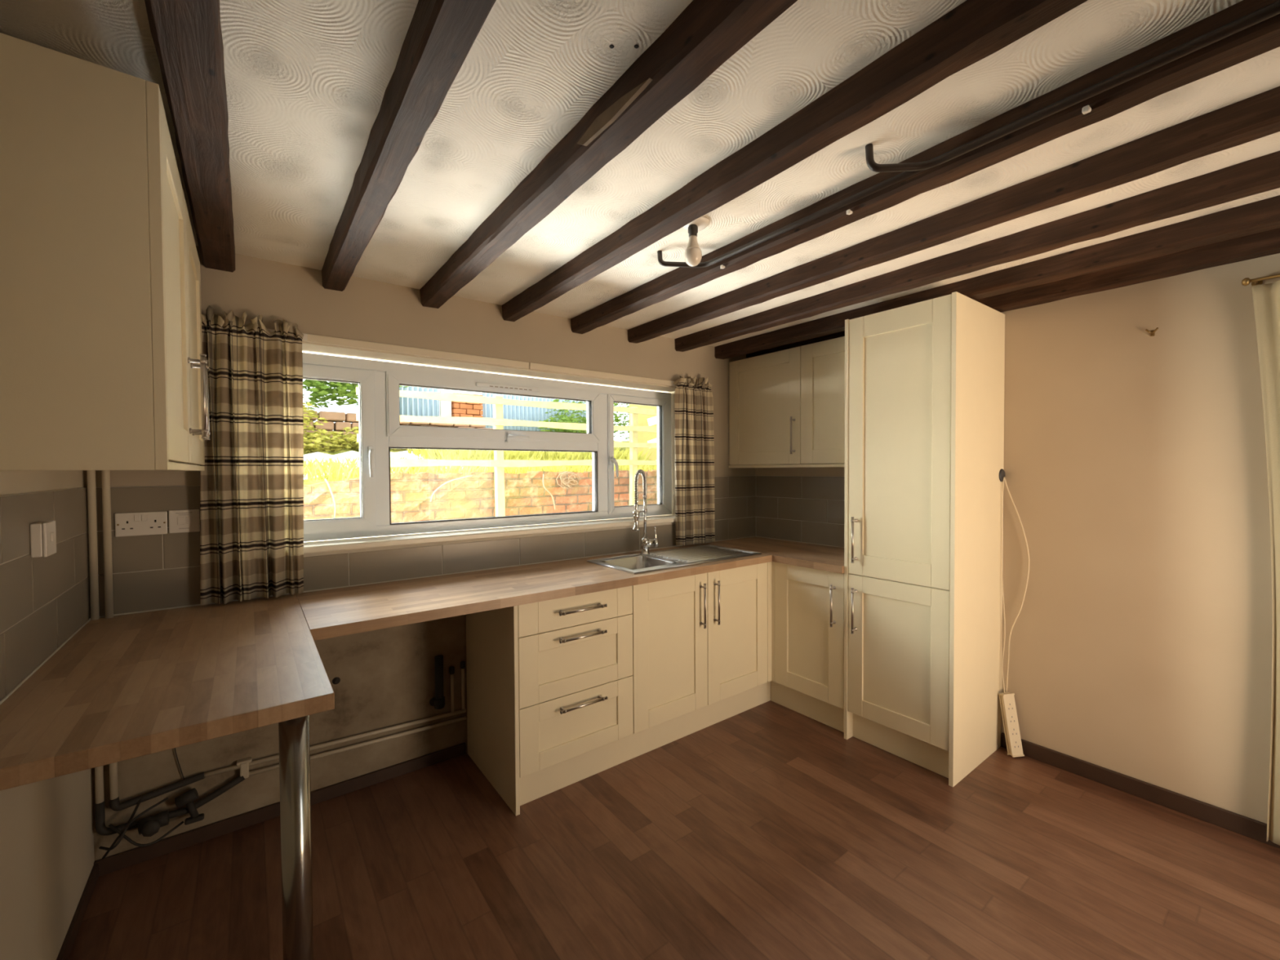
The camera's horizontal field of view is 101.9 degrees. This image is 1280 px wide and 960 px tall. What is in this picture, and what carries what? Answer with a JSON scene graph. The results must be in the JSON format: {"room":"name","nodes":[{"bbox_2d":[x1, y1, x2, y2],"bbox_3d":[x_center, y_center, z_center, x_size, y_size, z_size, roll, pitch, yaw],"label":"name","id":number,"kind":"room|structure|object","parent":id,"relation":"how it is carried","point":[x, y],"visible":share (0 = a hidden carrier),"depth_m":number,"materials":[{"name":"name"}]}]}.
{"room":"kitchen","nodes":[
{"label":"kitchen","id":0,"kind":"room"},
{"bbox_2d":[0,470,94,959],"bbox_3d":[-0.898,0.312,0.196,0.300,2.335,3.800,-1,1,-37],"label":"wall","id":1,"kind":"structure","parent":0,"point":[47,854],"depth_m":1.38,"materials":[{"name":"paint"}]},
{"bbox_2d":[0,487,90,701],"bbox_3d":[-1.347,0.265,1.046,0.008,0.454,1.899,-1,1,-37],"label":"backsplash","id":2,"kind":"structure","parent":1,"relation":"attached to","point":[44,601],"depth_m":1.36,"materials":[{"name":"beige tile"}]},
{"bbox_2d":[30,520,56,557],"bbox_3d":[-1.561,0.154,1.360,0.032,0.088,0.086,-1,1,-37],"label":"light switch","id":3,"kind":"object","parent":2,"relation":"attached to","point":[42,534],"visible":1,"depth_m":1.33,"materials":[{"name":"white plastic"}]},
{"bbox_2d":[50,532,53,541],"bbox_3d":[-1.550,0.150,1.368,0.004,0.024,0.016,-1,1,-37],"label":"rocker switch","id":4,"kind":"object","parent":3,"relation":"attached to","point":[51,533],"depth_m":1.36,"materials":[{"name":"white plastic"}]},
{"bbox_2d":[56,863,98,959],"bbox_3d":[-0.823,1.391,0.385,0.012,0.050,3.584,-1,1,-37],"label":"baseboard","id":5,"kind":"structure","parent":1,"relation":"attached to","point":[70,937],"depth_m":1.62,"materials":[{"name":"brown wood"}]},
{"bbox_2d":[86,470,104,804],"bbox_3d":[-1.888,0.163,1.789,0.021,1.920,0.021,-1,1,-37],"label":"pipe","id":6,"kind":"object","parent":1,"relation":"attached to","point":[91,474],"visible":0.32,"depth_m":1.79,"materials":[{"name":"beige metal"}]},
{"bbox_2d":[0,32,210,471],"bbox_3d":[-1.390,-0.403,1.383,0.364,0.757,1.110,-1,1,-37],"label":"upper cabinet","id":7,"kind":"object","parent":1,"relation":"attached to","point":[104,366],"visible":1,"depth_m":0.97,"materials":[{"name":"beige paint"}]},
{"bbox_2d":[84,245,755,860],"bbox_3d":[-0.621,-0.238,2.965,4.097,3.200,0.300,-1,1,-37],"label":"wall","id":8,"kind":"structure","parent":0,"point":[387,676],"depth_m":2.34,"materials":[{"name":"beige paint"}]},
{"bbox_2d":[101,470,118,799],"bbox_3d":[-1.860,0.162,1.811,0.021,1.920,0.021,-1,1,-37],"label":"pipe","id":9,"kind":"object","parent":8,"relation":"attached to","point":[105,474],"visible":0.34,"depth_m":1.81,"materials":[{"name":"beige metal"}]},
{"bbox_2d":[94,772,244,858],"bbox_3d":[-1.705,1.216,1.900,0.415,0.193,0.119,-1,1,-37],"label":"cables","id":10,"kind":"object","parent":8,"relation":"attached to","point":[148,826],"visible":1,"depth_m":1.87,"materials":[{"name":"black plastic"}]},
{"bbox_2d":[93,742,466,876],"bbox_3d":[-1.394,1.355,2.210,1.300,0.055,0.014,-1,1,-37],"label":"baseboard","id":11,"kind":"structure","parent":8,"relation":"attached to","point":[138,855],"depth_m":2.08,"materials":[{"name":"brown wood"}]},
{"bbox_2d":[267,328,307,340],"bbox_3d":[-1.531,-0.591,2.056,0.360,0.030,0.020,-1,1,-37],"label":"track","id":12,"kind":"object","parent":8,"relation":"attached to","point":[305,335],"visible":0.21,"depth_m":2.15,"materials":[{"name":"white plastic"}]},
{"bbox_2d":[200,305,303,605],"bbox_3d":[-1.506,-0.091,2.028,0.344,1.113,0.076,-1,1,-37],"label":"curtain","id":13,"kind":"object","parent":12,"relation":"hanging from","point":[251,482],"visible":0.99,"depth_m":2.02,"materials":[{"name":"fabric"}]},
{"bbox_2d":[204,708,466,778],"bbox_3d":[-1.270,1.140,2.288,1.001,0.069,0.034,-1,1,-37],"label":"pipe","id":14,"kind":"object","parent":8,"relation":"attached to","point":[444,715],"depth_m":2.22,"materials":[{"name":"grey metal"}]},
{"bbox_2d":[448,666,454,712],"bbox_3d":[-0.922,1.028,2.546,0.024,0.224,0.024,-1,1,-37],"label":"pipe stub","id":15,"kind":"object","parent":14,"relation":"attached to","point":[451,669],"visible":1,"depth_m":2.54,"materials":[{"name":"brown metal"}]},
{"bbox_2d":[460,661,465,709],"bbox_3d":[-0.879,1.019,2.578,0.024,0.239,0.024,-1,1,-37],"label":"pipe stub","id":16,"kind":"object","parent":14,"relation":"attached to","point":[462,663],"visible":1,"depth_m":2.57,"materials":[{"name":"grey plastic"}]},
{"bbox_2d":[332,676,340,684],"bbox_3d":[-1.321,0.876,2.258,0.032,0.032,0.012,-1,1,-37],"label":"pipe hole","id":17,"kind":"object","parent":8,"relation":"attached to","point":[336,680],"visible":1,"depth_m":2.26,"materials":[{"name":"black"}]},
{"bbox_2d":[248,715,466,776],"bbox_3d":[-1.221,1.179,2.324,0.881,0.047,0.017,-1,1,-37],"label":"pipe","id":18,"kind":"object","parent":8,"relation":"attached to","point":[461,718],"visible":0.81,"depth_m":2.32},
{"bbox_2d":[95,475,755,616],"bbox_3d":[-0.525,0.224,2.851,3.479,0.454,0.008,-1,1,-37],"label":"backsplash","id":19,"kind":"structure","parent":8,"relation":"attached to","point":[151,571],"depth_m":2.29,"materials":[{"name":"beige tile"}]},
{"bbox_2d":[114,511,167,537],"bbox_3d":[-1.801,0.159,1.875,0.138,0.084,0.010,-1,1,-37],"label":"double socket","id":20,"kind":"object","parent":19,"relation":"attached to","point":[144,523],"visible":1,"depth_m":1.87,"materials":[{"name":"white plastic"}]},
{"bbox_2d":[133,515,140,521],"bbox_3d":[-1.808,0.137,1.866,0.016,0.023,0.003,-1,1,-37],"label":"rocker switch","id":21,"kind":"object","parent":20,"relation":"attached to","point":[136,517],"depth_m":1.86,"materials":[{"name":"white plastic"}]},
{"bbox_2d":[141,514,147,520],"bbox_3d":[-1.793,0.136,1.877,0.016,0.023,0.003,-1,1,-37],"label":"rocker switch","id":22,"kind":"object","parent":20,"relation":"attached to","point":[144,517],"depth_m":1.88,"materials":[{"name":"white plastic"}]},
{"bbox_2d":[168,509,199,533],"bbox_3d":[-1.708,0.154,1.945,0.087,0.085,0.010,-1,1,-37],"label":"switch","id":23,"kind":"object","parent":19,"relation":"attached to","point":[187,520],"visible":1,"depth_m":1.94,"materials":[{"name":"white plastic"}]},
{"bbox_2d":[177,516,185,524],"bbox_3d":[-1.713,0.152,1.937,0.022,0.030,0.002,-1,1,-37],"label":"rocker switch","id":24,"kind":"object","parent":23,"relation":"attached to","point":[180,520],"depth_m":1.94,"materials":[{"name":"white plastic"}]},
{"bbox_2d":[429,654,444,709],"bbox_3d":[-0.973,0.969,2.492,0.080,0.250,0.050,0,1,34],"label":"pipe","id":25,"kind":"object","parent":8,"relation":"attached to","point":[438,701],"visible":1,"depth_m":2.47,"materials":[{"name":"black plastic"}]},
{"bbox_2d":[302,352,675,554],"bbox_3d":[-0.706,-0.143,2.826,2.430,0.872,0.242,-1,1,-37],"label":"window","id":26,"kind":"structure","parent":8,"relation":"in","point":[380,430],"depth_m":2.70,"materials":[{"name":"white plastic"}]},
{"bbox_2d":[475,382,539,391],"bbox_3d":[-0.717,-0.508,2.843,0.365,0.022,0.020,-1,1,-37],"label":"vent","id":27,"kind":"object","parent":26,"relation":"attached to","point":[480,386],"depth_m":2.83,"materials":[{"name":"white plastic"}]},
{"bbox_2d":[302,342,675,515],"bbox_3d":[-0.701,-0.164,2.819,2.430,0.864,0.158,-1,1,-37],"label":"trim","id":28,"kind":"structure","parent":8,"relation":"attached to","point":[312,347],"depth_m":2.74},
{"bbox_2d":[302,333,675,386],"bbox_3d":[-0.605,-0.613,2.775,2.105,0.034,0.012,-1,1,-37],"label":"trim","id":29,"kind":"structure","parent":8,"relation":"attached to","point":[312,338],"depth_m":2.58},
{"bbox_2d":[303,522,675,556],"bbox_3d":[-0.648,0.301,2.761,2.430,0.011,0.006,-1,1,-37],"label":"window sill","id":30,"kind":"structure","parent":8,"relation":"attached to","point":[620,527],"depth_m":2.59,"materials":[{"name":"white plastic"}]},
{"bbox_3d":[0.344,-0.630,3.472,0.340,0.030,0.020,-1,1,-37],"label":"track","id":31,"kind":"object","parent":8,"relation":"attached to","visible":0},
{"bbox_2d":[673,376,715,545],"bbox_3d":[0.368,-0.131,3.444,0.341,1.107,0.074,-1,1,-37],"label":"curtain","id":32,"kind":"object","parent":31,"relation":"hanging from","point":[695,515],"visible":1,"depth_m":3.43,"materials":[{"name":"fabric"}]},
{"bbox_2d":[0,0,1279,346],"bbox_3d":[0.520,-0.948,1.434,4.097,0.120,4.100,-1,1,-37],"label":"ceiling","id":33,"kind":"structure","parent":0,"point":[307,82],"depth_m":1.27,"materials":[{"name":"paint"}]},
{"bbox_2d":[144,0,235,272],"bbox_3d":[-0.544,-0.831,0.570,0.107,0.087,3.600,-1,1,-37],"label":"ceiling beam","id":34,"kind":"structure","parent":33,"relation":"attached to","point":[187,34],"depth_m":1.11,"materials":[{"name":"brown wood"}]},
{"bbox_2d":[321,0,496,291],"bbox_3d":[-0.239,-0.838,0.800,0.092,0.087,3.600,-1,1,-37],"label":"ceiling beam","id":35,"kind":"structure","parent":33,"relation":"attached to","point":[441,34],"depth_m":1.15,"materials":[{"name":"brown wood"}]},
{"bbox_2d":[419,0,797,308],"bbox_3d":[0.082,-0.844,1.043,0.098,0.087,3.600,-1,1,-37],"label":"ceiling beam","id":36,"kind":"structure","parent":33,"relation":"attached to","point":[706,33],"depth_m":1.17,"materials":[{"name":"brown wood"}]},
{"bbox_2d":[683,216,709,266],"bbox_3d":[0.193,-0.817,1.800,0.096,0.153,0.096,-1,1,-37],"label":"ceiling light","id":37,"kind":"object","parent":33,"relation":"attached to","point":[692,254],"visible":0.97,"depth_m":1.78,"materials":[{"name":"white glass"}]},
{"bbox_2d":[502,0,1088,321],"bbox_3d":[0.398,-0.851,1.281,0.082,0.087,3.600,-1,1,-37],"label":"ceiling beam","id":38,"kind":"structure","parent":33,"relation":"attached to","point":[974,30],"depth_m":1.19,"materials":[{"name":"brown wood"}]},
{"bbox_2d":[570,0,1279,333],"bbox_3d":[0.726,-0.858,1.528,0.089,0.087,3.600,-1,1,-37],"label":"ceiling beam","id":39,"kind":"structure","parent":33,"relation":"attached to","point":[1261,37],"depth_m":1.27,"materials":[{"name":"brown wood"}]},
{"bbox_2d":[846,208,852,214],"bbox_3d":[0.636,-0.813,1.577,0.016,0.013,0.014,-1,1,-37],"label":"clip","id":40,"kind":"object","parent":39,"relation":"attached to","point":[849,211],"visible":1,"depth_m":1.57,"materials":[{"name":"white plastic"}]},
{"bbox_2d":[1081,105,1091,114],"bbox_3d":[0.973,-0.806,1.131,0.016,0.013,0.014,-1,1,-37],"label":"clip","id":41,"kind":"object","parent":39,"relation":"attached to","point":[1087,108],"visible":1,"depth_m":1.13,"materials":[{"name":"white plastic"}]},
{"bbox_2d":[627,85,1279,343],"bbox_3d":[1.040,-0.864,1.766,0.084,0.087,3.600,-1,1,-37],"label":"ceiling beam","id":42,"kind":"structure","parent":33,"relation":"attached to","point":[1255,117],"depth_m":1.56,"materials":[{"name":"brown wood"}]},
{"bbox_2d":[657,0,1279,267],"bbox_3d":[0.915,-0.852,1.056,0.173,0.061,2.596,-1,1,-37],"label":"conduit","id":43,"kind":"object","parent":33,"relation":"attached to","point":[904,175],"visible":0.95,"depth_m":1.61,"materials":[{"name":"black metal"}]},
{"bbox_2d":[674,151,1279,351],"bbox_3d":[1.345,-0.870,1.996,0.087,0.087,3.600,-1,1,-37],"label":"ceiling beam","id":44,"kind":"structure","parent":33,"relation":"attached to","point":[1261,174],"depth_m":1.84,"materials":[{"name":"brown wood"}]},
{"bbox_2d":[714,195,1279,359],"bbox_3d":[1.645,-0.875,2.222,0.104,0.090,3.600,-1,1,-37],"label":"ceiling beam","id":45,"kind":"structure","parent":33,"relation":"attached to","point":[1262,215],"depth_m":2.06,"materials":[{"name":"brown wood"}]},
{"bbox_2d":[746,227,1279,358],"bbox_3d":[1.903,-0.880,2.417,0.099,0.090,3.600,-1,1,-37],"label":"ceiling beam","id":46,"kind":"structure","parent":33,"relation":"attached to","point":[1264,243],"depth_m":2.16,"materials":[{"name":"brown wood"}]},
{"bbox_2d":[865,0,1279,172],"bbox_3d":[1.172,-0.840,0.719,0.128,0.074,1.750,-1,1,-37],"label":"conduit","id":47,"kind":"object","parent":33,"relation":"attached to","point":[1273,10],"visible":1,"depth_m":1.09,"materials":[{"name":"black metal"}]},
{"bbox_2d":[67,700,1279,959],"bbox_3d":[0.557,1.417,1.450,3.537,0.060,3.620,-1,1,-37],"label":"floor","id":48,"kind":"structure","parent":0,"point":[762,832],"depth_m":1.83,"materials":[{"name":"red laminate"}]},
{"bbox_2d":[278,715,313,959],"bbox_3d":[-0.810,0.963,1.225,0.090,0.872,0.090,-1,1,-37],"label":"support post","id":49,"kind":"object","parent":48,"relation":"on","point":[293,734],"visible":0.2,"depth_m":1.20,"materials":[{"name":"metal"}]},
{"bbox_2d":[0,593,334,791],"bbox_3d":[-1.305,0.505,1.498,0.594,0.038,1.216,-1,1,-37],"label":"countertop","id":50,"kind":"structure","parent":49,"relation":"on","point":[122,687],"depth_m":1.22,"materials":[{"name":"brown wood"}]},
{"bbox_2d":[0,617,90,704],"bbox_3d":[-1.540,0.488,1.318,0.004,0.005,1.213,-1,1,-37],"label":"bead","id":51,"kind":"object","parent":50,"relation":"on","point":[2,701],"visible":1,"depth_m":1.36,"materials":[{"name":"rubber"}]},
{"bbox_2d":[174,747,184,779],"bbox_3d":[-1.725,0.829,1.945,0.042,0.623,0.004,-1,1,-37],"label":"hanging wire","id":52,"kind":"object","parent":50,"relation":"hanging from","point":[175,748],"visible":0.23,"depth_m":1.95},
{"bbox_2d":[466,586,633,815],"bbox_3d":[-0.438,0.935,2.520,0.600,0.871,0.630,-1,1,-37],"label":"base cabinet","id":53,"kind":"object","parent":48,"relation":"on","point":[549,682],"visible":0.91,"depth_m":2.29,"materials":[{"name":"beige paint"}]},
{"bbox_2d":[520,681,770,805],"bbox_3d":[0.133,1.290,2.684,1.659,0.148,0.016,-1,1,-37],"label":"kickboard","id":54,"kind":"object","parent":48,"relation":"on","point":[533,786],"visible":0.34,"depth_m":2.55,"materials":[{"name":"beige wood"}]},
{"bbox_2d":[631,561,771,733],"bbox_3d":[0.219,0.847,3.014,1.042,0.721,0.630,-1,1,-37],"label":"base cabinet","id":55,"kind":"object","parent":48,"relation":"on","point":[700,641],"visible":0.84,"depth_m":2.73,"materials":[{"name":"beige paint"}]},
{"bbox_2d":[296,543,772,640],"bbox_3d":[-0.328,0.477,2.611,2.305,0.038,0.618,-1,1,-37],"label":"countertop","id":56,"kind":"structure","parent":55,"relation":"on","point":[340,611],"depth_m":2.20,"materials":[{"name":"brown wood"}]},
{"bbox_2d":[99,536,754,617],"bbox_3d":[-0.520,0.451,2.851,3.473,0.005,0.004,-1,1,-37],"label":"bead","id":57,"kind":"object","parent":56,"relation":"on","point":[748,536],"visible":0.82,"depth_m":2.43},
{"bbox_2d":[632,469,658,555],"bbox_3d":[0.017,0.189,3.031,0.093,0.503,0.243,1,1,36],"label":"tap","id":58,"kind":"object","parent":56,"relation":"on","point":[646,543],"visible":1,"depth_m":3.06,"materials":[{"name":"silver metal"}]},
{"bbox_2d":[586,544,761,573],"bbox_3d":[0.214,0.511,2.986,0.947,0.151,0.444,-1,1,-37],"label":"sink","id":59,"kind":"object","parent":56,"relation":"in","point":[636,563],"visible":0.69,"depth_m":2.97,"materials":[{"name":"silver metal"}]},
{"bbox_2d":[770,680,844,732],"bbox_3d":[0.964,1.280,2.973,0.016,0.148,0.522,-1,1,-37],"label":"kickboard","id":60,"kind":"object","parent":48,"relation":"on","point":[828,714],"visible":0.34,"depth_m":2.96,"materials":[{"name":"beige wood"}]},
{"bbox_2d":[771,561,844,709],"bbox_3d":[1.132,0.841,3.063,0.592,0.721,0.470,-1,1,-37],"label":"base cabinet","id":61,"kind":"object","parent":48,"relation":"on","point":[807,604],"visible":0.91,"depth_m":2.90,"materials":[{"name":"beige paint"}]},
{"bbox_2d":[702,536,844,573],"bbox_3d":[0.959,0.456,3.299,0.577,0.038,1.070,-1,1,-37],"label":"countertop","id":62,"kind":"structure","parent":61,"relation":"on","point":[829,558],"depth_m":3.19,"materials":[{"name":"brown wood"}]},
{"bbox_2d":[755,536,844,547],"bbox_3d":[1.189,0.430,3.471,0.004,0.005,1.065,-1,1,-37],"label":"bead","id":63,"kind":"object","parent":62,"relation":"on","point":[756,536],"visible":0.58,"depth_m":3.58},
{"bbox_2d":[844,291,1004,786],"bbox_3d":[1.436,0.264,2.653,0.602,2.187,0.530,-1,1,-37],"label":"tall cabinet","id":64,"kind":"object","parent":48,"relation":"on","point":[924,380],"visible":1,"depth_m":2.46,"materials":[{"name":"beige paint"}]},
{"bbox_2d":[999,468,1004,481],"bbox_3d":[1.812,-0.023,2.594,0.064,0.064,0.009,-1,1,-37],"label":"cable grommet","id":65,"kind":"object","parent":64,"relation":"attached to","point":[1002,473],"visible":0.98,"depth_m":2.58,"materials":[{"name":"grey plastic"}]},
{"bbox_2d":[1001,477,1005,693],"bbox_3d":[1.821,0.526,2.593,0.016,1.079,0.025,-1,1,-17],"label":"power cable","id":66,"kind":"object","parent":65,"relation":"hanging from","point":[1003,477],"visible":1,"depth_m":2.60,"materials":[{"name":"white plastic"}]},
{"bbox_2d":[1003,476,1029,692],"bbox_3d":[1.857,0.523,2.563,0.011,1.078,0.109,-1,2,-44],"label":"power cable","id":67,"kind":"object","parent":65,"relation":"hanging from","point":[1003,477],"visible":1,"depth_m":2.56,"materials":[{"name":"white plastic"}]},
{"bbox_2d":[997,692,1024,757],"bbox_3d":[1.837,1.209,2.570,0.063,0.290,0.094,0,1,-9],"label":"power strip","id":68,"kind":"object","parent":48,"relation":"on","point":[1009,713],"visible":1,"depth_m":2.56,"materials":[{"name":"white plastic"}]},
{"bbox_2d":[755,253,1279,823],"bbox_3d":[2.132,0.250,2.483,0.300,2.335,3.800,-1,1,-37],"label":"wall","id":69,"kind":"structure","parent":0,"point":[1135,469],"depth_m":2.21,"materials":[{"name":"paint"}]},
{"bbox_2d":[728,336,844,467],"bbox_3d":[1.059,-0.459,3.365,0.326,0.754,1.075,-1,1,-37],"label":"upper cabinet","id":70,"kind":"object","parent":69,"relation":"attached to","point":[787,406],"visible":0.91,"depth_m":3.29,"materials":[{"name":"beige paint"}]},
{"bbox_2d":[755,475,844,546],"bbox_3d":[1.189,0.203,3.474,0.008,0.454,1.078,-1,1,-37],"label":"backsplash","id":71,"kind":"structure","parent":69,"relation":"attached to","point":[802,508],"depth_m":3.57,"materials":[{"name":"beige tile"}]},
{"bbox_2d":[1000,732,1279,848],"bbox_3d":[2.437,1.333,1.846,0.016,0.072,1.988,-1,1,-37],"label":"baseboard","id":72,"kind":"structure","parent":69,"relation":"attached to","point":[1246,826],"depth_m":2.19,"materials":[{"name":"brown wood"}]},
{"bbox_2d":[1145,327,1158,336],"bbox_3d":[2.146,-0.620,2.173,0.023,0.030,0.041,-1,1,-37],"label":"wall hook","id":73,"kind":"object","parent":69,"relation":"attached to","point":[1153,331],"visible":1,"depth_m":2.17,"materials":[{"name":"gold metal"}]},
{"bbox_2d":[1241,273,1279,285],"bbox_3d":[2.609,-0.734,1.517,0.070,0.030,1.110,-1,1,-37],"label":"curtain rod","id":74,"kind":"object","parent":69,"relation":"attached to","point":[1246,281],"visible":0.92,"depth_m":1.93,"materials":[{"name":"gold metal"}]},
{"bbox_2d":[1251,280,1279,845],"bbox_3d":[2.583,0.314,1.542,0.062,2.060,1.020,-1,1,-37],"label":"curtain","id":75,"kind":"object","parent":74,"relation":"hanging from","point":[1266,297],"visible":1,"depth_m":1.91,"materials":[{"name":"beige fabric"}]},
{"label":"outside","id":76,"kind":"structure","parent":0,"visible":0},
{"bbox_3d":[-0.954,1.221,3.865,10.000,0.450,1.500,-1,1,-37],"label":"patio","id":77,"kind":"object","parent":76,"visible":0},
{"bbox_2d":[303,470,657,523],"bbox_3d":[-1.077,0.470,4.837,9.000,1.115,0.282,-1,1,-37],"label":"wall","id":78,"kind":"structure","parent":77,"relation":"on","point":[472,497],"depth_m":4.38,"materials":[{"name":"brick"}]},
{"bbox_2d":[324,478,336,518],"bbox_3d":[-2.246,0.134,3.757,0.102,0.286,0.041,0,1,8],"label":"root","id":79,"kind":"object","parent":78,"relation":"attached to","point":[325,479],"visible":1,"depth_m":3.74,"materials":[{"name":"white plant"}]},
{"bbox_2d":[430,475,473,502],"bbox_3d":[-1.526,0.068,4.226,0.340,0.214,0.058,-1,1,-30],"label":"root","id":80,"kind":"object","parent":78,"relation":"attached to","point":[441,486],"visible":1,"depth_m":4.18,"materials":[{"name":"white plant"}]},
{"bbox_2d":[542,474,555,510],"bbox_3d":[-0.840,0.112,4.776,0.133,0.335,0.066,-1,1,-37],"label":"root","id":81,"kind":"object","parent":78,"relation":"attached to","point":[543,474],"visible":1,"depth_m":4.76,"materials":[{"name":"beige plant"}]},
{"bbox_2d":[555,471,581,488],"bbox_3d":[-0.669,0.001,4.911,0.271,0.163,0.020,-1,1,-37],"label":"bundle","id":82,"kind":"object","parent":78,"relation":"on","point":[562,475],"visible":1,"depth_m":4.89,"materials":[{"name":"beige plant"}]},
{"bbox_2d":[355,386,657,516],"bbox_3d":[-0.397,0.121,4.989,4.120,1.700,0.070,-1,1,-37],"label":"rail fence","id":83,"kind":"object","parent":77,"relation":"on","point":[499,463],"visible":0.43,"depth_m":4.39,"materials":[{"name":"white wood"}]},
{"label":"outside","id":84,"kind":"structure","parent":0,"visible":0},
{"bbox_2d":[303,430,657,484],"bbox_3d":[-2.816,-0.467,7.946,16.000,0.946,7.000,-1,1,-37],"label":"bank","id":85,"kind":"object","parent":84,"point":[344,452],"visible":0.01,"depth_m":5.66,"materials":[{"name":"yellow plant"}]},
{"bbox_2d":[302,378,408,408],"bbox_3d":[-4.273,-1.511,6.759,2.734,2.358,1.648,-1,1,-37],"label":"tree","id":86,"kind":"object","parent":85,"relation":"on","point":[322,388],"visible":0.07,"depth_m":6.51,"materials":[{"name":"green plant"}]},
{"bbox_2d":[302,401,412,452],"bbox_3d":[-3.668,-0.643,6.205,1.973,0.701,0.612,-1,1,-37],"label":"shrub","id":87,"kind":"object","parent":85,"relation":"on","point":[320,439],"visible":0.32,"depth_m":6.09,"materials":[{"name":"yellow plant"}]},
{"bbox_2d":[302,410,493,448],"bbox_3d":[-3.454,-0.579,7.037,3.003,0.590,0.280,-1,1,-37],"label":"wall","id":88,"kind":"structure","parent":85,"relation":"on","point":[331,417],"depth_m":6.62,"materials":[{"name":"brick"}]},
{"bbox_2d":[399,385,439,425],"bbox_3d":[-3.523,-0.945,8.095,0.772,1.040,0.037,-1,1,-37],"label":"fence","id":89,"kind":"object","parent":85,"relation":"on","point":[408,406],"visible":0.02,"depth_m":8.14,"materials":[{"name":"white metal"}]},
{"bbox_2d":[439,389,451,417],"bbox_3d":[-3.144,-0.943,8.392,0.170,1.020,0.080,-1,1,-37],"label":"gate panel","id":90,"kind":"object","parent":85,"relation":"on","point":[445,406],"visible":0.4,"depth_m":8.35,"materials":[{"name":"white"}]},
{"bbox_2d":[451,392,483,417],"bbox_3d":[-2.896,-0.953,8.636,0.480,0.927,0.290,-1,1,-37],"label":"brick stack","id":91,"kind":"object","parent":85,"relation":"on","point":[459,409],"visible":0.27,"depth_m":8.51,"materials":[{"name":"orange brick"}]},
{"bbox_2d":[407,447,652,460],"bbox_3d":[-1.352,-0.351,6.507,2.782,0.408,1.687,-1,1,-37],"label":"grass","id":92,"kind":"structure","parent":85,"relation":"on","point":[430,453],"depth_m":5.87,"materials":[{"name":"yellow plant"}]},
{"bbox_2d":[481,392,586,431],"bbox_3d":[-1.807,-0.981,9.390,2.132,1.040,0.038,-1,1,-37],"label":"fence","id":93,"kind":"object","parent":85,"relation":"on","point":[509,411],"visible":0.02,"depth_m":9.22,"materials":[{"name":"white wood"}]},
{"bbox_2d":[537,398,629,439],"bbox_3d":[-0.742,-1.234,9.506,2.598,1.051,0.962,-1,1,-37],"label":"ivy hedge","id":94,"kind":"object","parent":85,"relation":"on","point":[563,420],"visible":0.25,"depth_m":9.05,"materials":[{"name":"green plant"}]},
{"bbox_2d":[629,404,657,460],"bbox_3d":[1.687,-1.222,9.015,4.500,2.300,0.200,-1,1,-37],"label":"wall","id":95,"kind":"structure","parent":85,"relation":"on","point":[642,437],"depth_m":7.69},
{"bbox_3d":[0.770,-0.963,7.581,0.760,1.550,0.050,-1,1,-37],"label":"frame","id":96,"kind":"object","parent":85,"relation":"on","visible":0},
{"bbox_2d":[647,415,657,426],"bbox_3d":[0.598,-0.968,7.351,1.280,0.466,0.031,-1,1,-39],"label":"board","id":97,"kind":"object","parent":96,"relation":"attached to","point":[653,420],"visible":0.29,"depth_m":6.98,"materials":[{"name":"white"}]},
{"bbox_2d":[647,438,657,443],"bbox_3d":[0.600,-0.668,7.357,1.280,0.466,0.031,-1,1,-39],"label":"board","id":98,"kind":"object","parent":96,"relation":"attached to","point":[655,440],"visible":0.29,"depth_m":7.00,"materials":[{"name":"white wood"}]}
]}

